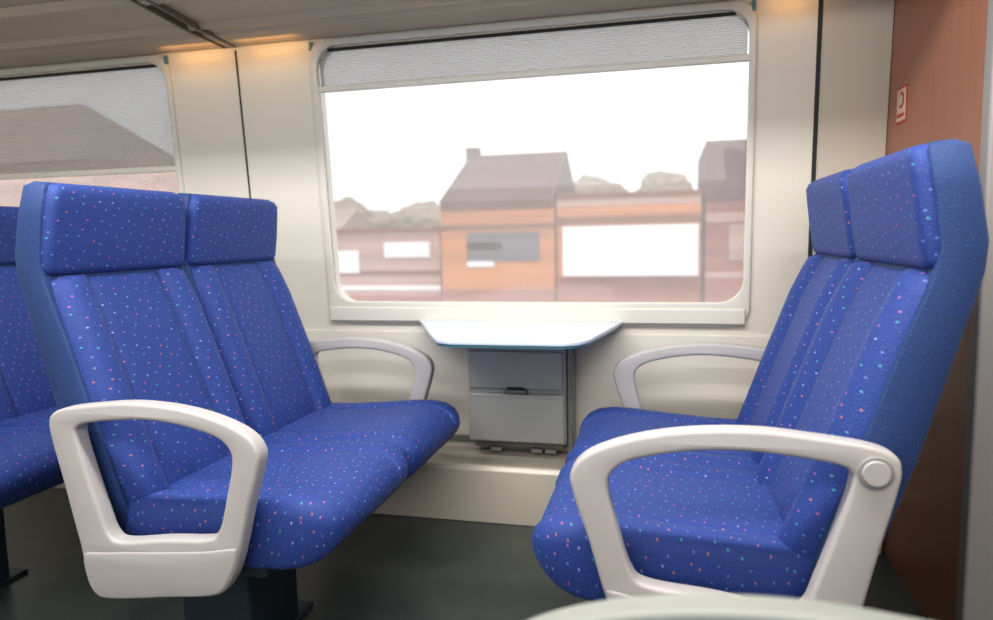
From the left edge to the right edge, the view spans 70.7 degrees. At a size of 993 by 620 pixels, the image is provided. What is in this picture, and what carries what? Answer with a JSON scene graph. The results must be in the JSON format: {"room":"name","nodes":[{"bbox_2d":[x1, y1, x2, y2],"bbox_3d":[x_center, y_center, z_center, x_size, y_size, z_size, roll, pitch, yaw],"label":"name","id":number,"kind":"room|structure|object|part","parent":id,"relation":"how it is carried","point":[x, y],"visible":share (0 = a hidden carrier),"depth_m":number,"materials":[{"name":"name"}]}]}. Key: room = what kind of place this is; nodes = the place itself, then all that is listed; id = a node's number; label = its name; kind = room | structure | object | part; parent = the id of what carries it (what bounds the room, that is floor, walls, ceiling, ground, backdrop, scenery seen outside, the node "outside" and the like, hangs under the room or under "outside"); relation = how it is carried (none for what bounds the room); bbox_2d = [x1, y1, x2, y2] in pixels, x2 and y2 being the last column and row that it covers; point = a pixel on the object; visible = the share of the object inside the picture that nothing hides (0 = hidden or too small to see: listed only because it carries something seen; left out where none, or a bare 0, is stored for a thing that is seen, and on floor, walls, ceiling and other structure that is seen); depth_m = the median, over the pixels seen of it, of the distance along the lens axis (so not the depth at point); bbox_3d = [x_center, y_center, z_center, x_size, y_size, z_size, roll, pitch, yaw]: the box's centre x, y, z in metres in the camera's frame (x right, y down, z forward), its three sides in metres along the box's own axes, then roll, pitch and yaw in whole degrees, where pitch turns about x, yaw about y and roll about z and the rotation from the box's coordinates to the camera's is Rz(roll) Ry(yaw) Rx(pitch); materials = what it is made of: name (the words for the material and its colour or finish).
{"room":"train carriage","nodes":[
{"label":"train carriage","id":0,"kind":"room"},
{"bbox_2d":[0,0,894,336],"bbox_3d":[-0.645,-0.638,2.612,4.700,1.460,0.175,0,6,14],"label":"wall","id":1,"kind":"structure","parent":0,"point":[276,94],"depth_m":2.59,"materials":[{"name":"beige plastic"}]},
{"bbox_2d":[0,56,184,192],"bbox_3d":[-1.970,-0.467,2.942,1.532,1.030,0.112,0,6,14],"label":"window","id":2,"kind":"structure","parent":1,"relation":"in","point":[158,61],"depth_m":2.72,"materials":[{"name":"plastic"}]},
{"bbox_2d":[0,55,175,179],"bbox_3d":[-1.983,-0.760,2.884,1.522,0.431,0.053,0,6,14],"label":"roller blind","id":3,"kind":"object","parent":2,"relation":"attached to","point":[157,169],"visible":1,"depth_m":2.81,"materials":[{"name":"grey fabric"}]},
{"bbox_3d":[-1.985,-0.942,2.854,1.398,0.010,0.011,0,6,14],"label":"blind rail","id":4,"kind":"part","parent":3,"relation":"part of","materials":[{"name":"metal"}]},
{"bbox_2d":[235,50,250,197],"bbox_3d":[-0.947,-0.443,2.697,0.006,1.055,0.096,0,6,14],"label":"trim","id":5,"kind":"structure","parent":1,"relation":"attached to","point":[235,50],"depth_m":2.64,"materials":[{"name":"rubber"}]},
{"bbox_2d":[0,0,724,68],"bbox_3d":[-0.996,-0.984,2.105,4.235,0.132,0.946,0,6,14],"label":"luggage rack","id":6,"kind":"object","parent":1,"relation":"attached to","point":[32,32],"visible":1,"depth_m":2.33,"materials":[{"name":"silver metal"}]},
{"bbox_2d":[420,320,622,348],"bbox_3d":[0.022,0.082,2.279,0.740,0.036,0.510,0,6,14],"label":"folding table","id":7,"kind":"object","parent":1,"relation":"attached to","point":[446,333],"visible":1,"depth_m":2.19,"materials":[{"name":"white plastic"}]},
{"bbox_2d":[309,1,757,326],"bbox_3d":[0.085,-0.455,2.440,1.529,1.030,0.112,0,6,14],"label":"window","id":8,"kind":"structure","parent":1,"relation":"in","point":[733,312],"depth_m":2.43,"materials":[{"name":"plastic"}]},
{"bbox_2d":[308,0,755,92],"bbox_3d":[0.067,-0.872,2.359,1.519,0.178,0.033,0,6,14],"label":"roller blind","id":9,"kind":"object","parent":8,"relation":"attached to","point":[733,57],"visible":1,"depth_m":2.35,"materials":[{"name":"grey fabric"}]},
{"bbox_3d":[0.070,-0.930,2.352,1.395,0.010,0.011,0,6,14],"label":"blind rail","id":10,"kind":"part","parent":9,"relation":"part of","materials":[{"name":"metal"}]},
{"bbox_3d":[0.098,0.017,2.521,1.509,0.054,0.038,0,6,14],"label":"sill","id":11,"kind":"part","parent":8,"relation":"part of","materials":[{"name":"plastic"}]},
{"bbox_2d":[808,0,822,256],"bbox_3d":[1.005,-0.431,2.220,0.013,1.055,0.096,0,6,14],"label":"trim","id":12,"kind":"structure","parent":1,"relation":"attached to","point":[820,6],"depth_m":2.17,"materials":[{"name":"rubber"}]},
{"bbox_2d":[813,0,893,254],"bbox_3d":[1.106,-0.430,2.189,0.191,1.055,0.087,0,6,14],"label":"wall panel","id":13,"kind":"object","parent":1,"relation":"attached to","point":[857,34],"visible":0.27,"depth_m":2.14,"materials":[{"name":"beige plastic"}]},
{"bbox_2d":[0,488,926,619],"bbox_3d":[-0.833,0.959,0.829,5.200,0.050,4.200,0,6,14],"label":"floor","id":14,"kind":"structure","parent":0,"point":[390,567],"depth_m":2.07,"materials":[{"name":"rubber"}]},
{"bbox_2d":[0,206,63,586],"bbox_3d":[-1.519,0.230,2.184,0.755,1.139,1.060,0,6,14],"label":"seat","id":15,"kind":"object","parent":14,"relation":"on","point":[29,464],"visible":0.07,"depth_m":2.34,"materials":[{"name":"blue fabric"}]},
{"bbox_3d":[-1.672,0.107,2.454,0.261,0.523,0.458,0,6,14],"label":"backrest","id":16,"kind":"part","parent":15,"relation":"part of","materials":[{"name":"blue fabric"}]},
{"bbox_2d":[0,406,57,426],"bbox_3d":[-1.362,0.393,2.410,0.555,0.161,0.468,0,6,14],"label":"seat cushion","id":17,"kind":"object","parent":15,"relation":"on","point":[10,416],"depth_m":2.29,"materials":[{"name":"blue fabric"}]},
{"bbox_2d":[0,425,63,508],"bbox_3d":[-1.474,0.444,1.951,0.555,0.161,0.468,0,6,14],"label":"seat cushion","id":18,"kind":"object","parent":15,"relation":"on","point":[29,464],"depth_m":1.88,"materials":[{"name":"blue fabric"}]},
{"bbox_2d":[15,181,459,619],"bbox_3d":[-0.585,0.236,1.956,0.755,1.139,1.060,0,6,14],"label":"seat","id":19,"kind":"object","parent":14,"relation":"on","point":[206,457],"visible":1,"depth_m":1.67,"materials":[{"name":"blue fabric"}]},
{"bbox_3d":[-0.850,0.164,1.767,0.261,0.523,0.458,0,6,14],"label":"backrest","id":20,"kind":"part","parent":19,"relation":"part of","materials":[{"name":"blue fabric"}]},
{"bbox_3d":[-0.710,0.409,1.480,0.506,0.438,0.040,0,6,14],"label":"armrest","id":21,"kind":"part","parent":19,"relation":"part of","materials":[{"name":"grey plastic"}]},
{"bbox_3d":[-0.706,0.551,1.495,0.384,0.147,0.044,0,6,14],"label":"armrest","id":22,"kind":"part","parent":19,"relation":"part of","materials":[{"name":"grey plastic"}]},
{"bbox_3d":[-0.557,0.514,1.980,0.340,0.040,0.890,0,6,14],"label":"seat frame","id":23,"kind":"part","parent":19,"relation":"part of","materials":[{"name":"black metal"}]},
{"bbox_3d":[-0.738,0.112,2.225,0.261,0.523,0.458,0,6,14],"label":"backrest","id":24,"kind":"part","parent":19,"relation":"part of","materials":[{"name":"blue fabric"}]},
{"bbox_2d":[122,441,407,569],"bbox_3d":[-0.540,0.450,1.723,0.555,0.161,0.468,0,6,14],"label":"seat cushion","id":25,"kind":"object","parent":19,"relation":"on","point":[313,496],"depth_m":1.56,"materials":[{"name":"blue fabric"}]},
{"bbox_2d":[262,400,459,480],"bbox_3d":[-0.427,0.398,2.182,0.555,0.161,0.468,0,6,14],"label":"seat cushion","id":26,"kind":"object","parent":19,"relation":"on","point":[418,428],"depth_m":2.12,"materials":[{"name":"blue fabric"}]},
{"bbox_3d":[-0.458,0.319,2.460,0.506,0.452,0.040,0,6,14],"label":"armrest","id":27,"kind":"part","parent":19,"relation":"part of","materials":[{"name":"grey plastic"}]},
{"bbox_2d":[52,434,881,553],"bbox_3d":[-0.854,0.602,2.724,4.235,0.258,0.187,0,6,14],"label":"baseboard","id":28,"kind":"structure","parent":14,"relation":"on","point":[462,483],"depth_m":2.45,"materials":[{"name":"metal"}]},
{"bbox_2d":[529,594,923,619],"bbox_3d":[0.150,0.409,0.192,0.755,1.139,1.012,0,6,14],"label":"seat","id":29,"kind":"object","parent":14,"relation":"on","point":[667,606],"visible":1,"depth_m":0.65,"materials":[{"name":"plastic"}]},
{"bbox_2d":[531,139,988,607],"bbox_3d":[0.528,0.243,1.680,0.755,1.139,1.068,0,6,14],"label":"seat","id":30,"kind":"object","parent":14,"relation":"on","point":[798,495],"visible":0.97,"depth_m":1.25,"materials":[{"name":"blue fabric"}]},
{"bbox_3d":[0.397,0.568,1.227,0.404,0.151,0.044,0,6,14],"label":"armrest","id":31,"kind":"part","parent":30,"relation":"part of","materials":[{"name":"grey plastic"}]},
{"bbox_2d":[565,407,758,470],"bbox_3d":[0.491,0.404,1.957,0.555,0.161,0.468,0,6,14],"label":"seat cushion","id":32,"kind":"object","parent":30,"relation":"on","point":[601,425],"depth_m":1.98,"materials":[{"name":"blue fabric"}]},
{"bbox_2d":[531,455,811,601],"bbox_3d":[0.379,0.455,1.498,0.555,0.161,0.468,0,6,14],"label":"seat cushion","id":33,"kind":"object","parent":30,"relation":"on","point":[727,530],"depth_m":1.33,"materials":[{"name":"blue fabric"}]},
{"bbox_3d":[0.635,0.326,2.193,0.532,0.452,0.040,0,6,14],"label":"armrest","id":34,"kind":"part","parent":30,"relation":"part of","materials":[{"name":"grey plastic"}]},
{"bbox_3d":[0.395,0.422,1.211,0.532,0.452,0.040,0,6,14],"label":"armrest","id":35,"kind":"part","parent":30,"relation":"part of","materials":[{"name":"grey plastic"}]},
{"bbox_3d":[0.790,0.122,1.853,0.261,0.523,0.458,0,6,14],"label":"backrest","id":36,"kind":"part","parent":30,"relation":"part of","materials":[{"name":"blue fabric"}]},
{"bbox_3d":[0.678,0.173,1.394,0.261,0.523,0.458,0,6,14],"label":"backrest","id":37,"kind":"part","parent":30,"relation":"part of","materials":[{"name":"blue fabric"}]},
{"bbox_2d":[305,330,769,451],"bbox_3d":[-0.612,0.398,2.772,4.700,0.645,0.062,0,6,14],"label":"wall","id":38,"kind":"structure","parent":0,"point":[696,385],"depth_m":2.49,"materials":[{"name":"beige plastic"}]},
{"bbox_2d":[468,348,575,453],"bbox_3d":[0.089,0.299,2.478,0.370,0.428,0.128,0,6,14],"label":"waste bin","id":39,"kind":"object","parent":38,"relation":"attached to","point":[519,398],"visible":0.9,"depth_m":2.43,"materials":[{"name":"grey metal"}]},
{"bbox_3d":[0.065,0.209,2.432,0.335,0.135,0.014,0,6,14],"label":"bin panel","id":40,"kind":"part","parent":39,"relation":"part of","materials":[{"name":"grey metal"}]},
{"bbox_3d":[0.065,0.284,2.425,0.080,0.014,0.016,0,6,14],"label":"bin handle","id":41,"kind":"part","parent":39,"relation":"part of","materials":[{"name":"grey metal"}]},
{"bbox_3d":[0.070,0.376,2.444,0.340,0.174,0.020,0,6,14],"label":"bin lid","id":42,"kind":"part","parent":39,"relation":"part of","materials":[{"name":"grey metal"}]},
{"bbox_3d":[0.087,0.485,2.541,0.330,0.020,0.044,0,6,14],"label":"bin foot rail","id":43,"kind":"part","parent":39,"relation":"part of","materials":[{"name":"grey metal"}]},
{"bbox_3d":[0.264,0.278,2.450,0.017,0.387,0.096,0,6,14],"label":"bin rail","id":44,"kind":"part","parent":39,"relation":"part of","materials":[{"name":"grey metal"}]},
{"bbox_2d":[882,0,987,619],"bbox_3d":[1.142,-0.270,1.844,0.040,2.100,0.760,0,6,14],"label":"wall partition","id":45,"kind":"structure","parent":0,"point":[938,46],"depth_m":1.73,"materials":[{"name":"brown wood"}]},
{"bbox_2d":[896,84,907,124],"bbox_3d":[1.161,-0.588,2.007,0.004,0.104,0.090,0,6,14],"label":"sticker","id":46,"kind":"object","parent":45,"relation":"attached to","point":[902,92],"visible":1,"depth_m":2.00,"materials":[{"name":"white paper"}]},
{"bbox_2d":[955,0,992,619],"bbox_3d":[1.165,-0.226,1.427,0.315,2.100,0.045,0,6,14],"label":"trim","id":47,"kind":"structure","parent":45,"relation":"attached to","point":[974,601],"depth_m":1.50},
{"label":"outside","id":48,"kind":"structure","parent":0,"visible":0},
{"bbox_3d":[0.201,-0.524,42.973,100.000,0.100,76.800,0,6,14],"label":"ground","id":49,"kind":"structure","parent":48,"visible":0},
{"bbox_2d":[0,105,178,206],"bbox_3d":[-23.160,-4.549,34.676,14.500,10.600,7.600,0,6,14],"label":"house","id":50,"kind":"structure","parent":49,"relation":"on","point":[10,190],"depth_m":31.18,"materials":[{"name":"beige tile"}]},
{"bbox_2d":[335,209,374,229],"bbox_3d":[-10.256,-2.215,34.884,7.500,5.400,7.600,0,6,14],"label":"house","id":51,"kind":"structure","parent":49,"relation":"on","point":[345,218],"depth_m":33.44,"materials":[{"name":"red brick"}]},
{"bbox_2d":[334,196,382,228],"bbox_3d":[-11.292,-4.861,51.914,5.688,7.082,4.136,0,6,14],"label":"tree","id":52,"kind":"object","parent":49,"relation":"on","point":[347,202],"visible":0.23,"depth_m":50.81,"materials":[{"name":"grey plant"}]},
{"bbox_2d":[368,209,390,228],"bbox_3d":[-12.092,-5.926,64.433,7.205,6.572,5.510,0,6,14],"label":"tree","id":53,"kind":"object","parent":49,"relation":"on","point":[380,215],"visible":0.04,"depth_m":62.78,"materials":[{"name":"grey plant"}]},
{"bbox_2d":[336,227,442,301],"bbox_3d":[-3.784,-1.430,31.265,5.040,4.350,7.100,0,6,14],"label":"building","id":54,"kind":"structure","parent":49,"relation":"on","point":[386,264],"depth_m":27.71,"materials":[{"name":"red brick"}]},
{"bbox_2d":[383,200,440,227],"bbox_3d":[-5.521,-4.577,50.541,5.466,6.579,4.062,0,6,14],"label":"tree","id":55,"kind":"object","parent":49,"relation":"on","point":[417,214],"visible":0.38,"depth_m":48.83,"materials":[{"name":"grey plant"}]},
{"bbox_2d":[438,147,575,301],"bbox_3d":[0.840,-2.914,28.983,4.250,7.600,7.600,0,6,14],"label":"house","id":56,"kind":"structure","parent":49,"relation":"on","point":[499,212],"depth_m":25.75,"materials":[{"name":"orange brick"}]},
{"bbox_2d":[574,174,628,193],"bbox_3d":[6.735,-5.202,47.493,4.461,7.982,3.656,0,6,14],"label":"tree","id":57,"kind":"object","parent":49,"relation":"on","point":[585,183],"visible":0.33,"depth_m":45.93,"materials":[{"name":"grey plant"}]},
{"bbox_2d":[556,189,701,301],"bbox_3d":[5.381,-1.771,27.792,4.990,5.400,7.400,0,6,14],"label":"building","id":58,"kind":"structure","parent":49,"relation":"on","point":[640,246],"depth_m":24.29,"materials":[{"name":"red brick"}]},
{"bbox_2d":[635,170,693,191],"bbox_3d":[11.128,-5.197,46.403,4.082,8.028,3.308,0,6,14],"label":"tree","id":59,"kind":"object","parent":49,"relation":"on","point":[660,180],"visible":0.36,"depth_m":45.20,"materials":[{"name":"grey plant"}]},
{"bbox_2d":[697,139,746,301],"bbox_3d":[10.743,-2.550,26.547,5.790,7.000,7.100,0,6,14],"label":"house","id":60,"kind":"structure","parent":49,"relation":"on","point":[721,170],"depth_m":23.67,"materials":[{"name":"red brick"}]}
]}

